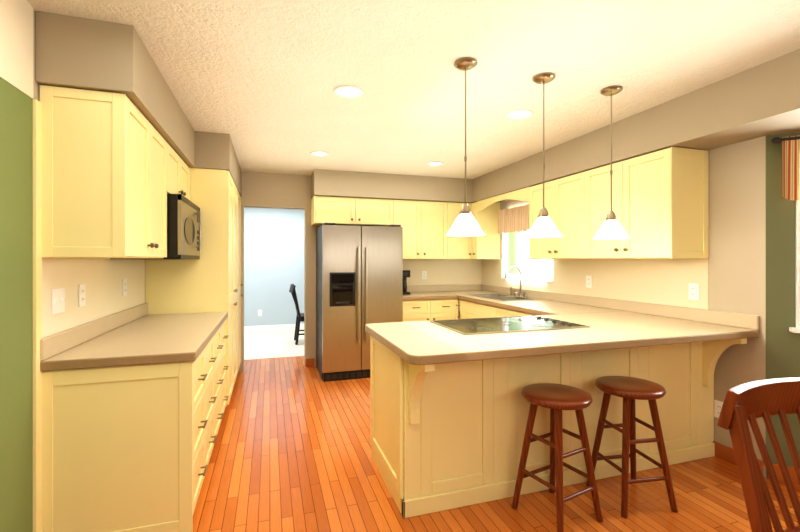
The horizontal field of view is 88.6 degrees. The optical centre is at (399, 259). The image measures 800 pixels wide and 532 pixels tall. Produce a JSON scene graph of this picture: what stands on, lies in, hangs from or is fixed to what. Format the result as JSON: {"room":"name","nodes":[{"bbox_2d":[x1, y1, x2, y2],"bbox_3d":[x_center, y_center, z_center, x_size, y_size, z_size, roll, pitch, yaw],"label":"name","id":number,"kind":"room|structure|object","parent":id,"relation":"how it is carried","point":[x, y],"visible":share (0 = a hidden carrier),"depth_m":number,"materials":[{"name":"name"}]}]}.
{"room":"kitchen","nodes":[
{"label":"kitchen","id":0,"kind":"room"},
{"bbox_2d":[0,0,144,531],"bbox_3d":[-1.509,0.140,1.357,0.124,2.440,7.500,0,0,-18],"label":"wall","id":1,"kind":"structure","parent":0,"point":[101,279],"depth_m":1.69,"materials":[{"name":"green paint"}]},
{"bbox_2d":[33,99,41,531],"bbox_3d":[-1.575,0.335,1.780,0.014,2.050,0.046,0,0,-18],"label":"door frame","id":2,"kind":"structure","parent":1,"relation":"attached to","point":[37,312],"depth_m":1.77,"materials":[{"name":"beige paint"}]},
{"bbox_2d":[51,288,64,314],"bbox_3d":[-1.628,0.195,1.959,0.013,0.118,0.118,0,0,-18],"label":"light switch","id":3,"kind":"object","parent":1,"relation":"attached to","point":[58,300],"visible":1,"depth_m":1.95,"materials":[{"name":"white plastic"}]},
{"bbox_2d":[79,284,84,306],"bbox_3d":[-1.709,0.190,2.207,0.008,0.118,0.072,0,0,-18],"label":"outlet","id":4,"kind":"object","parent":1,"relation":"attached to","point":[81,295],"visible":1,"depth_m":2.19,"materials":[{"name":"white plastic"}]},
{"bbox_2d":[40,85,171,257],"bbox_3d":[-1.550,-0.391,2.233,0.330,0.762,0.806,0,0,-18],"label":"upper cabinet","id":5,"kind":"object","parent":1,"relation":"attached to","point":[115,169],"depth_m":1.87,"materials":[{"name":"beige paint"}]},
{"bbox_2d":[123,279,126,295],"bbox_3d":[-1.915,0.190,2.855,0.008,0.118,0.072,0,0,-18],"label":"outlet","id":6,"kind":"object","parent":1,"relation":"attached to","point":[124,287],"visible":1,"depth_m":2.84,"materials":[{"name":"white plastic"}]},
{"bbox_2d":[172,149,189,199],"bbox_3d":[-1.793,-0.606,2.998,0.330,0.332,0.800,0,0,-18],"label":"upper cabinet","id":7,"kind":"object","parent":1,"relation":"attached to","point":[180,171],"depth_m":3.03,"materials":[{"name":"beige paint"}]},
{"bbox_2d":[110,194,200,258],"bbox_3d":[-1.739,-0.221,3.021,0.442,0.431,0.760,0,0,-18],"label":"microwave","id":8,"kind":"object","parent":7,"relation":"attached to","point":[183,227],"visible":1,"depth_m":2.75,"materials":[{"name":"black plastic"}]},
{"bbox_2d":[244,330,303,359],"bbox_3d":[-1.967,1.388,6.862,4.800,0.064,2.370,0,0,-18],"label":"floor","id":9,"kind":"structure","parent":0,"point":[269,344],"depth_m":6.50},
{"bbox_2d":[289,284,303,344],"bbox_3d":[-1.550,0.879,6.800,0.562,0.955,0.486,0,0,-18],"label":"chair","id":10,"kind":"object","parent":9,"relation":"on","point":[300,316],"visible":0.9,"depth_m":6.57,"materials":[{"name":"black wood"}]},
{"bbox_2d":[244,207,303,325],"bbox_3d":[-2.307,0.140,7.934,5.040,2.440,0.120,0,0,-18],"label":"wall","id":11,"kind":"structure","parent":0,"point":[273,255],"depth_m":7.82,"materials":[{"name":"blue paint"}]},
{"bbox_2d":[244,324,303,332],"bbox_3d":[-2.286,1.298,7.869,4.800,0.116,0.014,0,0,-18],"label":"baseboard","id":12,"kind":"structure","parent":11,"relation":"attached to","point":[264,328],"depth_m":7.81,"materials":[{"name":"white wood"}]},
{"bbox_2d":[238,171,481,371],"bbox_3d":[-0.639,0.140,5.487,4.040,2.440,0.152,0,0,-18],"label":"wall","id":13,"kind":"structure","parent":0,"point":[275,191],"depth_m":5.24,"materials":[{"name":"beige paint"}]},
{"bbox_2d":[422,271,426,278],"bbox_3d":[0.339,0.210,5.712,0.072,0.118,0.008,0,0,-18],"label":"outlet","id":14,"kind":"object","parent":13,"relation":"attached to","point":[424,274],"visible":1,"depth_m":5.71,"materials":[{"name":"white plastic"}]},
{"bbox_2d":[26,0,799,178],"bbox_3d":[0.388,-1.120,3.375,4.960,0.080,10.440,0,0,-18],"label":"ceiling","id":15,"kind":"structure","parent":0,"point":[259,81],"depth_m":2.28,"materials":[{"name":"white paint"}]},
{"bbox_2d":[310,151,328,155],"bbox_3d":[-0.812,-1.075,4.149,0.186,0.008,0.186,0,0,-18],"label":"recessed light","id":16,"kind":"object","parent":15,"relation":"in","point":[318,153],"visible":1,"depth_m":4.14,"materials":[{"name":"white"}]},
{"bbox_2d":[334,86,362,97],"bbox_3d":[-0.329,-1.075,2.623,0.186,0.008,0.186,0,0,-18],"label":"recessed light","id":17,"kind":"object","parent":15,"relation":"in","point":[348,91],"visible":1,"depth_m":2.62,"materials":[{"name":"white"}]},
{"bbox_2d":[427,162,442,165],"bbox_3d":[0.393,-1.075,4.583,0.186,0.008,0.186,0,0,-18],"label":"recessed light","id":18,"kind":"object","parent":15,"relation":"in","point":[435,163],"visible":0.94,"depth_m":4.57,"materials":[{"name":"white"}]},
{"bbox_2d":[446,57,484,235],"bbox_3d":[0.358,-0.607,2.243,0.216,0.942,0.216,0,0,-18],"label":"pendant light","id":19,"kind":"object","parent":15,"relation":"hanging from","point":[465,223],"visible":1,"depth_m":2.21,"materials":[{"name":"white glass"}]},
{"bbox_2d":[507,110,532,118],"bbox_3d":[0.885,-1.075,3.030,0.186,0.008,0.186,0,0,-18],"label":"recessed light","id":20,"kind":"object","parent":15,"relation":"in","point":[519,114],"visible":0.98,"depth_m":3.03,"materials":[{"name":"white"}]},
{"bbox_2d":[525,72,562,237],"bbox_3d":[0.848,-0.607,2.420,0.216,0.942,0.216,0,0,-18],"label":"pendant light","id":21,"kind":"object","parent":15,"relation":"hanging from","point":[543,226],"visible":1,"depth_m":2.39,"materials":[{"name":"white glass"}]},
{"bbox_2d":[593,86,629,238],"bbox_3d":[1.338,-0.607,2.596,0.216,0.942,0.216,0,0,-18],"label":"pendant light","id":22,"kind":"object","parent":15,"relation":"hanging from","point":[611,227],"visible":1,"depth_m":2.56,"materials":[{"name":"white glass"}]},
{"bbox_2d":[35,11,799,202],"bbox_3d":[0.819,-0.927,2.017,4.718,0.304,7.346,0,0,-18],"label":"soffit","id":23,"kind":"structure","parent":0,"point":[761,100],"depth_m":2.57,"materials":[{"name":"beige paint"}]},
{"bbox_2d":[311,196,362,225],"bbox_3d":[-0.816,-0.606,5.167,0.564,0.332,0.350,0,0,-18],"label":"upper cabinet","id":24,"kind":"object","parent":23,"relation":"hanging from","point":[348,211],"depth_m":5.02,"materials":[{"name":"beige paint"}]},
{"bbox_2d":[363,198,394,226],"bbox_3d":[-0.394,-0.606,5.300,0.547,0.332,0.350,0,0,-18],"label":"upper cabinet","id":25,"kind":"object","parent":23,"relation":"hanging from","point":[376,212],"depth_m":5.17,"materials":[{"name":"beige paint"}]},
{"bbox_2d":[395,200,426,258],"bbox_3d":[0.071,-0.391,5.448,0.428,0.762,0.350,0,0,-18],"label":"upper cabinet","id":26,"kind":"object","parent":23,"relation":"hanging from","point":[411,215],"depth_m":5.30,"materials":[{"name":"beige paint"}]},
{"bbox_2d":[427,201,442,258],"bbox_3d":[0.398,-0.391,5.552,0.486,0.762,0.350,0,0,-18],"label":"upper cabinet","id":27,"kind":"object","parent":23,"relation":"hanging from","point":[434,209],"depth_m":5.40,"materials":[{"name":"beige paint"}]},
{"bbox_2d":[443,202,474,258],"bbox_3d":[0.736,-0.391,5.628,0.429,0.762,0.408,0,0,-18],"label":"upper cabinet","id":28,"kind":"object","parent":23,"relation":"hanging from","point":[454,247],"depth_m":5.48,"materials":[{"name":"beige paint"}]},
{"bbox_2d":[475,203,498,258],"bbox_3d":[1.070,-0.391,5.735,0.387,0.762,0.408,0,0,-18],"label":"upper cabinet","id":29,"kind":"object","parent":23,"relation":"hanging from","point":[486,214],"depth_m":5.45,"materials":[{"name":"beige paint"}]},
{"bbox_2d":[527,147,708,258],"bbox_3d":[1.766,-0.391,3.599,0.351,0.762,1.606,0,0,-18],"label":"upper cabinet","id":30,"kind":"object","parent":23,"relation":"hanging from","point":[660,204],"depth_m":3.07,"materials":[{"name":"beige paint"}]},
{"bbox_2d":[469,284,476,287],"bbox_3d":[0.977,0.419,5.570,0.390,0.139,0.667,0,0,-18],"label":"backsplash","id":31,"kind":"structure","parent":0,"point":[470,285],"depth_m":5.92,"materials":[{"name":"laminate"}]},
{"bbox_2d":[193,356,799,531],"bbox_3d":[0.746,1.390,2.246,4.960,0.060,8.070,0,0,-18],"label":"floor","id":32,"kind":"structure","parent":0,"point":[291,451],"depth_m":2.45,"materials":[{"name":"brown wood"}]},
{"bbox_2d":[42,341,209,531],"bbox_3d":[-1.356,0.926,2.085,0.610,0.868,0.406,0,0,-18],"label":"base cabinet","id":33,"kind":"object","parent":32,"relation":"on","point":[127,448],"depth_m":1.90,"materials":[{"name":"beige paint"}]},
{"bbox_2d":[40,303,227,371],"bbox_3d":[-1.528,0.417,2.651,0.625,0.144,1.617,0,0,-18],"label":"countertop","id":34,"kind":"structure","parent":33,"relation":"on","point":[136,335],"depth_m":2.17,"materials":[{"name":"laminate"}]},
{"bbox_2d":[145,168,242,405],"bbox_3d":[-1.990,0.294,4.168,0.660,2.132,1.545,0,0,-18],"label":"pantry","id":35,"kind":"object","parent":32,"relation":"on","point":[209,280],"visible":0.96,"depth_m":3.48,"materials":[{"name":"beige paint"}]},
{"bbox_2d":[210,332,217,456],"bbox_3d":[-1.478,0.926,2.469,0.610,0.868,0.400,0,0,-18],"label":"base cabinet","id":36,"kind":"object","parent":32,"relation":"on","point":[214,341],"depth_m":2.72,"materials":[{"name":"beige paint"}]},
{"bbox_2d":[217,325,221,429],"bbox_3d":[-1.599,0.926,2.850,0.610,0.868,0.400,0,0,-18],"label":"base cabinet","id":37,"kind":"object","parent":32,"relation":"on","point":[219,331],"depth_m":3.09,"materials":[{"name":"beige paint"}]},
{"bbox_2d":[222,320,228,416],"bbox_3d":[-1.720,0.926,3.231,0.610,0.868,0.400,0,0,-18],"label":"base cabinet","id":38,"kind":"object","parent":32,"relation":"on","point":[224,337],"depth_m":3.38,"materials":[{"name":"beige paint"}]},
{"bbox_2d":[316,223,402,381],"bbox_3d":[-0.511,0.472,5.002,0.930,1.775,0.776,0,0,-18],"label":"fridge","id":39,"kind":"object","parent":32,"relation":"on","point":[359,278],"visible":0.79,"depth_m":4.66,"materials":[{"name":"grey metal"}]},
{"bbox_2d":[403,300,426,321],"bbox_3d":[0.122,0.926,5.318,0.450,0.868,0.631,0,0,-18],"label":"base cabinet","id":40,"kind":"object","parent":32,"relation":"on","point":[413,310],"depth_m":5.01,"materials":[{"name":"beige paint"}]},
{"bbox_2d":[427,299,462,320],"bbox_3d":[0.454,0.926,5.390,0.453,0.868,0.694,0,0,-18],"label":"base cabinet","id":41,"kind":"object","parent":32,"relation":"on","point":[429,310],"depth_m":5.12,"materials":[{"name":"beige paint"}]},
{"bbox_2d":[403,285,456,299],"bbox_3d":[0.262,0.419,5.353,0.743,0.139,0.647,0,0,-18],"label":"countertop","id":42,"kind":"structure","parent":41,"relation":"on","point":[417,292],"depth_m":5.59,"materials":[{"name":"laminate"}]},
{"bbox_2d":[403,270,409,294],"bbox_3d":[0.015,0.287,5.343,0.170,0.310,0.244,0,0,-18],"label":"coffee maker","id":43,"kind":"object","parent":42,"relation":"on","point":[406,273],"visible":0.46,"depth_m":5.25,"materials":[{"name":"black plastic"}]},
{"bbox_2d":[457,284,758,343],"bbox_3d":[1.395,0.419,4.181,0.707,0.139,3.567,0,0,-18],"label":"countertop","id":44,"kind":"structure","parent":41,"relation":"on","point":[694,325],"depth_m":3.22,"materials":[{"name":"laminate"}]},
{"bbox_2d":[468,294,538,300],"bbox_3d":[1.203,0.528,4.872,0.440,0.183,0.840,0,0,-18],"label":"sink","id":45,"kind":"object","parent":44,"relation":"in","point":[502,297],"visible":0.29,"depth_m":4.89,"materials":[{"name":"silver metal"}]},
{"bbox_2d":[505,265,526,296],"bbox_3d":[1.354,0.252,4.963,0.239,0.381,0.346,0,0,-18],"label":"faucet","id":46,"kind":"object","parent":44,"relation":"on","point":[520,292],"visible":0.9,"depth_m":4.93,"materials":[{"name":"silver metal"}]},
{"bbox_2d":[463,300,490,318],"bbox_3d":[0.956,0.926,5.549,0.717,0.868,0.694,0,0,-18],"label":"base cabinet","id":47,"kind":"object","parent":32,"relation":"on","point":[471,310],"depth_m":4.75,"materials":[{"name":"beige paint"}]},
{"bbox_2d":[491,306,522,317],"bbox_3d":[1.414,0.926,4.168,0.678,0.868,0.723,0,0,-18],"label":"base cabinet","id":48,"kind":"object","parent":32,"relation":"on","point":[495,311],"depth_m":4.20,"materials":[{"name":"beige paint"}]},
{"bbox_2d":[511,383,602,531],"bbox_3d":[0.835,1.034,2.195,0.391,0.657,0.391,0,0,-18],"label":"stool","id":49,"kind":"object","parent":32,"relation":"on","point":[556,399],"visible":1,"depth_m":2.14,"materials":[{"name":"brown wood"}]},
{"bbox_2d":[370,335,746,517],"bbox_3d":[1.024,0.926,2.735,2.287,0.868,0.965,0,0,-18],"label":"base cabinet","id":50,"kind":"object","parent":32,"relation":"on","point":[445,436],"visible":0.56,"depth_m":2.40,"materials":[{"name":"beige paint"}]},
{"bbox_2d":[365,312,680,364],"bbox_3d":[0.671,0.465,2.615,1.620,0.046,1.020,0,0,-18],"label":"countertop","id":51,"kind":"structure","parent":50,"relation":"on","point":[615,324],"depth_m":2.28,"materials":[{"name":"laminate"}]},
{"bbox_2d":[429,315,589,334],"bbox_3d":[0.726,0.432,2.806,0.904,0.020,0.554,0,0,-18],"label":"cooktop","id":52,"kind":"object","parent":51,"relation":"in","point":[477,326],"visible":1,"depth_m":2.75,"materials":[{"name":"ceramic"}]},
{"bbox_2d":[586,376,677,517],"bbox_3d":[1.312,1.034,2.346,0.374,0.657,0.374,0,0,-18],"label":"stool","id":53,"kind":"object","parent":32,"relation":"on","point":[629,390],"visible":1,"depth_m":2.26,"materials":[{"name":"brown wood"}]},
{"bbox_2d":[717,377,799,531],"bbox_3d":[1.313,0.884,1.152,0.486,0.955,0.562,0,0,-18],"label":"dining chair","id":54,"kind":"object","parent":32,"relation":"on","point":[752,401],"visible":1,"depth_m":1.30,"materials":[{"name":"brown wood"}]},
{"bbox_2d":[482,136,765,477],"bbox_3d":[1.772,0.140,4.365,0.122,2.440,3.750,0,0,-18],"label":"wall","id":55,"kind":"structure","parent":0,"point":[728,274],"depth_m":2.81,"materials":[{"name":"beige paint"}]},
{"bbox_2d":[501,230,552,282],"bbox_3d":[1.549,-0.180,4.981,0.105,0.856,1.036,0,0,-18],"label":"window","id":56,"kind":"structure","parent":55,"relation":"in","point":[516,248],"depth_m":5.11,"materials":[{"name":"white glass"}]},
{"bbox_2d":[497,204,528,233],"bbox_3d":[1.478,-0.498,4.954,0.037,0.325,1.126,0,0,-18],"label":"window valance","id":57,"kind":"object","parent":56,"relation":"attached to","point":[513,219],"visible":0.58,"depth_m":5.11,"materials":[{"name":"beige fabric"}]},
{"bbox_2d":[305,358,762,472],"bbox_3d":[0.537,1.310,3.899,2.517,0.100,3.589,0,0,-18],"label":"baseboard","id":58,"kind":"structure","parent":55,"relation":"attached to","point":[724,452],"depth_m":2.78,"materials":[{"name":"brown wood"}]},
{"bbox_2d":[586,275,591,287],"bbox_3d":[1.828,0.210,3.968,0.008,0.118,0.072,0,0,-18],"label":"outlet","id":59,"kind":"object","parent":55,"relation":"attached to","point":[588,281],"visible":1,"depth_m":3.97,"materials":[{"name":"white plastic"}]},
{"bbox_2d":[689,283,698,299],"bbox_3d":[2.139,0.230,2.987,0.008,0.118,0.072,0,0,-18],"label":"outlet","id":60,"kind":"object","parent":55,"relation":"attached to","point":[693,291],"visible":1,"depth_m":2.98,"materials":[{"name":"white plastic"}]},
{"bbox_2d":[714,400,722,417],"bbox_3d":[2.196,1.030,2.816,0.008,0.118,0.072,0,0,-18],"label":"outlet","id":61,"kind":"object","parent":55,"relation":"attached to","point":[717,406],"visible":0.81,"depth_m":2.83,"materials":[{"name":"white plastic"}]},
{"bbox_2d":[766,132,799,477],"bbox_3d":[2.813,0.140,2.353,1.131,2.440,0.120,0,0,27],"label":"wall","id":62,"kind":"structure","parent":0,"point":[782,351],"depth_m":2.53,"materials":[{"name":"green paint"}]},
{"bbox_2d":[768,463,798,484],"bbox_3d":[2.781,1.310,2.293,1.111,0.100,0.013,0,0,27],"label":"baseboard","id":63,"kind":"structure","parent":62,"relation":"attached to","point":[793,475],"depth_m":2.50,"materials":[{"name":"brown wood"}]},
{"bbox_2d":[771,135,799,199],"bbox_3d":[2.760,-0.550,2.251,1.115,0.390,0.102,0,0,27],"label":"valance","id":64,"kind":"object","parent":62,"relation":"attached to","point":[791,164],"visible":1,"depth_m":2.46,"materials":[{"name":"fabric"}]},
{"bbox_2d":[789,200,799,332],"bbox_3d":[2.777,-0.092,2.263,0.931,1.055,0.068,0,0,27],"label":"window","id":65,"kind":"structure","parent":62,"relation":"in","point":[796,329],"depth_m":2.47,"materials":[{"name":"white"}]}
]}

